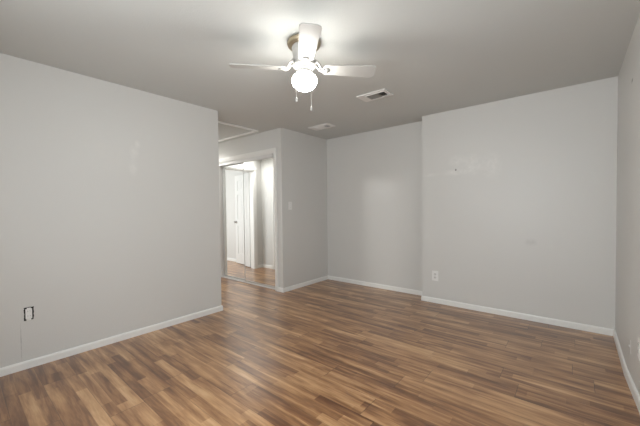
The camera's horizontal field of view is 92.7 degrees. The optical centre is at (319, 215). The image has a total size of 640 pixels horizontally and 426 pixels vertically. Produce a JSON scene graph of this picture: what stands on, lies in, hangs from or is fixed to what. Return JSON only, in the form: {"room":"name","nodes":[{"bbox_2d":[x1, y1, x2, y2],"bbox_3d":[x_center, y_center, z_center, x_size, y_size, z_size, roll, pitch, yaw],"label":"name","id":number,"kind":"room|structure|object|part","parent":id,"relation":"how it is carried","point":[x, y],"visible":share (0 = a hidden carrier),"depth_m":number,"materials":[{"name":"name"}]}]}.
{"room":"empty bedroom","nodes":[
{"label":"empty bedroom","id":0,"kind":"room"},
{"bbox_2d":[0,53,327,367],"bbox_3d":[-1.532,-0.042,3.453,0.130,2.440,5.040,0,2,40],"label":"wall","id":1,"kind":"structure","parent":0,"point":[110,202],"depth_m":2.84,"materials":[{"name":"paint"}]},
{"bbox_2d":[24,306,33,320],"bbox_3d":[-2.311,0.778,2.425,0.012,0.106,0.061,0,2,40],"label":"outlet","id":2,"kind":"object","parent":1,"relation":"attached to","point":[29,311],"visible":1,"depth_m":2.42,"materials":[{"name":"white plastic"}]},
{"bbox_2d":[25,307,31,320],"bbox_3d":[-2.311,0.781,2.424,0.010,0.100,0.039,0,2,40],"label":"receptacle","id":3,"kind":"object","parent":2,"relation":"attached to","point":[28,311],"depth_m":2.42,"materials":[{"name":"white plastic"}]},
{"bbox_2d":[0,305,222,376],"bbox_3d":[-2.219,1.170,2.779,0.320,0.063,2.825,0,2,40],"label":"baseboard","id":4,"kind":"structure","parent":1,"relation":"attached to","point":[17,367],"depth_m":2.78,"materials":[{"name":"paint"}]},
{"bbox_2d":[288,202,291,209],"bbox_3d":[-0.450,-0.152,4.641,0.017,0.122,0.074,0,2,40],"label":"light switch","id":5,"kind":"object","parent":1,"relation":"attached to","point":[289,203],"visible":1,"depth_m":4.63,"materials":[{"name":"white plastic"}]},
{"bbox_2d":[218,128,288,287],"bbox_3d":[-1.217,-0.085,5.142,1.802,2.440,0.120,0,2,40],"label":"wall","id":6,"kind":"structure","parent":0,"point":[275,138],"depth_m":4.58,"materials":[{"name":"paint"}]},
{"bbox_2d":[219,153,272,165],"bbox_3d":[-1.278,-0.924,5.110,1.452,0.053,0.024,0,2,40],"label":"door track","id":7,"kind":"object","parent":6,"relation":"attached to","point":[267,155],"visible":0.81,"depth_m":5.04,"materials":[{"name":"white metal"}]},
{"bbox_2d":[219,148,277,290],"bbox_3d":[-1.233,0.056,5.148,1.626,2.158,0.138,0,2,40],"label":"door frame","id":8,"kind":"structure","parent":6,"relation":"attached to","point":[272,150],"depth_m":4.88,"materials":[{"name":"paint"}]},
{"bbox_2d":[0,277,639,425],"bbox_3d":[-1.531,1.217,3.929,8.483,0.100,5.710,0,2,40],"label":"floor","id":9,"kind":"structure","parent":0,"point":[328,352],"depth_m":2.33,"materials":[{"name":"laminate"}]},
{"bbox_2d":[223,276,274,289],"bbox_3d":[-1.213,1.127,5.183,1.484,0.016,0.083,0,2,40],"label":"door track","id":10,"kind":"object","parent":9,"relation":"on","point":[236,279],"visible":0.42,"depth_m":5.21,"materials":[{"name":"silver metal"}]},
{"bbox_2d":[222,162,244,279],"bbox_3d":[-1.505,0.097,5.409,0.700,2.030,0.022,0,2,40],"label":"door","id":11,"kind":"structure","parent":10,"relation":"on","point":[232,174],"depth_m":5.42,"materials":[{"name":"mirror"}]},
{"bbox_2d":[243,157,274,287],"bbox_3d":[-0.977,0.102,4.930,0.804,2.030,0.022,0,2,40],"label":"door","id":12,"kind":"structure","parent":10,"relation":"on","point":[258,175],"depth_m":4.92,"materials":[{"name":"mirror"}]},
{"bbox_2d":[0,0,639,143],"bbox_3d":[-1.560,-1.322,3.869,8.483,0.100,5.710,0,2,40],"label":"ceiling","id":13,"kind":"structure","parent":0,"point":[434,56],"depth_m":2.29,"materials":[{"name":"paint"}]},
{"bbox_2d":[218,121,257,141],"bbox_3d":[-1.632,-1.283,4.756,1.220,0.018,0.710,0,2,40],"label":"attic hatch","id":14,"kind":"object","parent":13,"relation":"attached to","point":[226,131],"visible":0.34,"depth_m":4.67,"materials":[{"name":"paint"}]},
{"bbox_3d":[-1.632,-1.290,4.756,1.136,0.004,0.626,0,2,40],"label":"hatch panel","id":15,"kind":"part","parent":14,"relation":"part of","materials":[{"name":"paint"}]},
{"bbox_2d":[229,23,375,110],"bbox_3d":[-0.107,-0.987,2.188,0.829,0.524,0.815,0,2,40],"label":"ceiling fan","id":16,"kind":"object","parent":13,"relation":"hanging from","point":[304,45],"visible":1,"depth_m":2.14,"materials":[{"name":"white metal"}]},
{"bbox_3d":[-0.437,-1.048,2.151,0.386,0.036,0.126,-1,1,-7],"label":"blade","id":17,"kind":"part","parent":16,"relation":"part of","materials":[{"name":"white wood"}]},
{"bbox_3d":[-0.151,-1.059,2.515,0.127,0.030,0.386,-1,1,-7],"label":"blade","id":18,"kind":"part","parent":16,"relation":"part of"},
{"bbox_3d":[-0.111,-0.957,2.192,0.180,0.119,0.180,0,2,40],"label":"glass globe","id":19,"kind":"part","parent":16,"relation":"part of"},
{"bbox_3d":[-0.072,-1.045,1.857,0.128,0.013,0.404,-1,1,-7],"label":"blade","id":20,"kind":"part","parent":16,"relation":"part of","materials":[{"name":"white wood"}]},
{"bbox_3d":[0.212,-1.057,2.229,0.386,0.035,0.126,-1,1,-7],"label":"blade","id":21,"kind":"part","parent":16,"relation":"part of","materials":[{"name":"white wood"}]},
{"bbox_2d":[308,123,334,130],"bbox_3d":[0.025,-1.296,4.475,0.366,0.015,0.196,0,2,40],"label":"ceiling vent","id":22,"kind":"object","parent":13,"relation":"in","point":[326,125],"visible":1,"depth_m":4.45,"materials":[{"name":"white metal"}]},
{"bbox_2d":[356,88,393,101],"bbox_3d":[0.584,-1.274,3.251,0.336,0.015,0.204,0,2,40],"label":"ceiling vent","id":23,"kind":"object","parent":13,"relation":"in","point":[381,93],"visible":1,"depth_m":3.23,"materials":[{"name":"white metal"}]},
{"bbox_2d":[326,121,421,290],"bbox_3d":[0.802,-0.102,4.868,1.895,2.440,0.120,0,2,40],"label":"wall","id":24,"kind":"structure","parent":0,"point":[374,178],"depth_m":4.72,"materials":[{"name":"paint"}]},
{"bbox_2d":[422,76,617,328],"bbox_3d":[2.273,-0.087,3.509,2.106,2.440,0.335,0,2,40],"label":"wall","id":25,"kind":"structure","parent":0,"point":[519,194],"depth_m":3.31,"materials":[{"name":"paint"}]},
{"bbox_2d":[432,271,437,280],"bbox_3d":[1.493,0.780,3.961,0.080,0.128,0.009,0,2,40],"label":"electrical outlet","id":26,"kind":"object","parent":25,"relation":"attached to","point":[434,273],"visible":1,"depth_m":3.96,"materials":[{"name":"white plastic"}]},
{"bbox_2d":[278,276,613,335],"bbox_3d":[1.151,1.107,3.831,3.731,0.063,1.091,0,2,40],"label":"baseboard","id":27,"kind":"structure","parent":25,"relation":"attached to","point":[595,329],"depth_m":3.68,"materials":[{"name":"paint"}]},
{"bbox_2d":[615,14,639,394],"bbox_3d":[1.308,-0.016,0.959,0.176,2.440,4.825,0,2,40],"label":"wall","id":28,"kind":"structure","parent":0,"point":[627,302],"depth_m":2.18,"materials":[{"name":"paint"}]},
{"bbox_2d":[613,329,639,413],"bbox_3d":[1.293,1.167,1.087,0.032,0.068,4.705,0,2,40],"label":"baseboard","id":29,"kind":"structure","parent":28,"relation":"attached to","point":[632,387],"depth_m":2.15,"materials":[{"name":"paint"}]},
{"bbox_2d":[637,337,639,360],"bbox_3d":[1.972,0.820,1.887,0.009,0.128,0.080,0,2,40],"label":"electrical outlet","id":30,"kind":"object","parent":28,"relation":"attached to","point":[638,354],"visible":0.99,"depth_m":1.88,"materials":[{"name":"white plastic"}]}
]}

